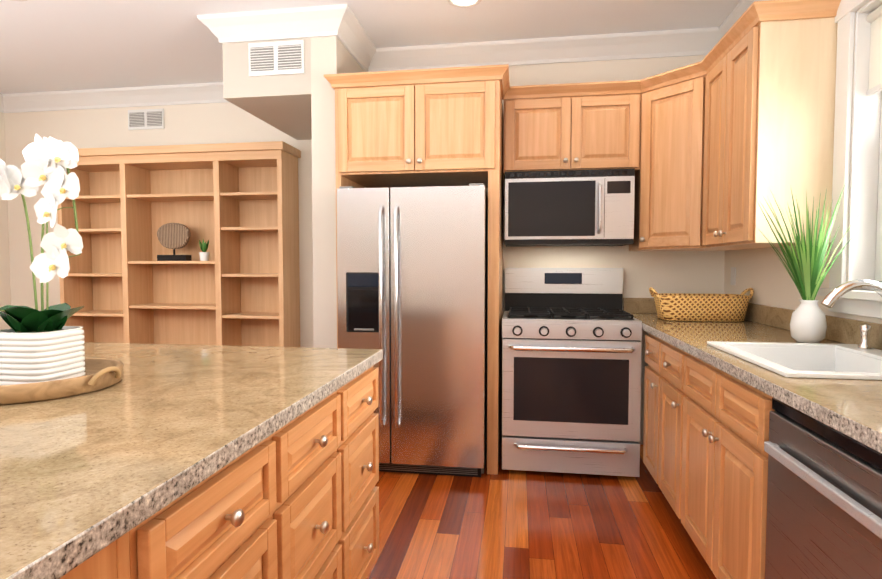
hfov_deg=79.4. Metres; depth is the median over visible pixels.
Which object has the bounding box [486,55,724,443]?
wall
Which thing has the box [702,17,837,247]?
upper cabinet
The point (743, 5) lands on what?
crown molding
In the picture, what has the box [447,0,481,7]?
recessed light
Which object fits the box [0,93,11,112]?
crown molding
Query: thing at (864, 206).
window
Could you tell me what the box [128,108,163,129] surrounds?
air vent
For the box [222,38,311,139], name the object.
wall
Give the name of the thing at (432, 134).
tall cabinet
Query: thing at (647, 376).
base cabinet
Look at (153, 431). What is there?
island countertop
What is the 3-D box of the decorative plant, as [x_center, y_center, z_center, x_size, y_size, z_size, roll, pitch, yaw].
[-1.973,-0.330,4.410,0.098,0.184,0.078,0,3,8]
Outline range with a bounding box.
[502,268,641,476]
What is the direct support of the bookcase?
on the floor
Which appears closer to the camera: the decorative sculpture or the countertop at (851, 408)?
the countertop at (851, 408)
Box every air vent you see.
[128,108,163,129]
[248,40,304,76]
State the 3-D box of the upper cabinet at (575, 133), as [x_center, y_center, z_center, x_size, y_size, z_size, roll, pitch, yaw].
[0.840,-0.994,3.490,0.846,0.477,0.372,0,3,8]
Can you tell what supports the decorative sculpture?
in the bookcase
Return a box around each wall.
[0,112,11,329]
[4,102,313,347]
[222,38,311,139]
[311,36,364,347]
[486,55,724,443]
[724,0,881,323]
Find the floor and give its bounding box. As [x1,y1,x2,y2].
[367,441,715,578]
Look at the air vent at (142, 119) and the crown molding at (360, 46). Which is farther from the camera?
the air vent at (142, 119)
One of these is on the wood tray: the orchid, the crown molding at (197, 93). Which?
the orchid
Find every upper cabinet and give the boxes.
[503,94,640,179]
[629,75,753,250]
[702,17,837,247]
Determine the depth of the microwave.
3.31 m
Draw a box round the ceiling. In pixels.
[0,0,740,93]
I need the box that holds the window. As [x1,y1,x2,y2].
[817,0,881,318]
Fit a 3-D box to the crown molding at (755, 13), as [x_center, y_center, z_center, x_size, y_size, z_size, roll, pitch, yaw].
[0.560,-1.237,3.052,2.513,0.067,1.298,0,3,8]
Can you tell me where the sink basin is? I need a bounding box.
[707,341,881,379]
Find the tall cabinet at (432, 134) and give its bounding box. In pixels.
[335,80,503,474]
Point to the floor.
(511, 524)
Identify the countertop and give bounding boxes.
[0,342,382,578]
[623,298,881,452]
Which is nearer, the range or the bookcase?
the range
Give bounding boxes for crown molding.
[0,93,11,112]
[4,82,228,112]
[197,14,215,35]
[212,4,355,44]
[324,0,840,99]
[337,18,379,71]
[368,27,715,71]
[716,0,768,43]
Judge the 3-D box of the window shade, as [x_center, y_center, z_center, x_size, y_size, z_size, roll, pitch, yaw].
[1.686,-0.940,1.725,0.039,0.329,0.892,0,3,8]
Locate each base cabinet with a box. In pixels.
[643,333,650,473]
[651,334,774,568]
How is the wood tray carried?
on the island countertop at (153, 431)
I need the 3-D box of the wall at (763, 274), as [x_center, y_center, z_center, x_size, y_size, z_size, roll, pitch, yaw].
[1.454,-0.150,0.039,0.150,2.770,7.390,0,3,8]
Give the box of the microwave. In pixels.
[505,169,634,246]
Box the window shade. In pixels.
[866,5,881,95]
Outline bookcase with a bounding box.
[57,141,300,346]
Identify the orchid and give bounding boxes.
[0,134,85,384]
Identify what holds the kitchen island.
on the floor
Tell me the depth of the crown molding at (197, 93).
4.62 m
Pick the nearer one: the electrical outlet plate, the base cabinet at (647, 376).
the base cabinet at (647, 376)
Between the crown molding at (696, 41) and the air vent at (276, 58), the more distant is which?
the crown molding at (696, 41)
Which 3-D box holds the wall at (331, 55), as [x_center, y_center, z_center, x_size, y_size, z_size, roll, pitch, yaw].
[-0.636,-0.318,3.848,0.164,2.770,1.120,0,3,8]
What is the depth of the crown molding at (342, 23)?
3.22 m
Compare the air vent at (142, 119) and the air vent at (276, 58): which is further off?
the air vent at (142, 119)
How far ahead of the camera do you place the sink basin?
2.06 m
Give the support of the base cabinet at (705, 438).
on the floor
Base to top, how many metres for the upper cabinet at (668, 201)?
0.975 m
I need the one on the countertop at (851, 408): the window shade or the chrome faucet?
the chrome faucet
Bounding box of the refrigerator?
[337,183,487,476]
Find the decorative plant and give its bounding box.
[199,239,209,260]
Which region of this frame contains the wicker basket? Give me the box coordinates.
[649,287,753,321]
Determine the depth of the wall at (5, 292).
4.86 m
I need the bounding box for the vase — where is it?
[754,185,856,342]
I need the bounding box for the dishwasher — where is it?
[764,397,881,578]
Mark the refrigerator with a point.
(412, 278)
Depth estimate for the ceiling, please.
3.41 m
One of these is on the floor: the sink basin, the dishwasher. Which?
the dishwasher
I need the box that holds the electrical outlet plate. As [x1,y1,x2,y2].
[730,267,735,284]
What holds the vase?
on the countertop at (851, 408)
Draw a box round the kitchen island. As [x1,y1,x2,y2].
[59,366,378,578]
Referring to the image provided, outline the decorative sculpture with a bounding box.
[157,223,191,260]
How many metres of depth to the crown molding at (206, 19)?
3.25 m
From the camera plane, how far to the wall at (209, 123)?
4.69 m
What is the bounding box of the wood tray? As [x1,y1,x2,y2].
[0,358,122,404]
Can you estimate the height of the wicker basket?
0.193 m
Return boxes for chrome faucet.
[821,279,881,348]

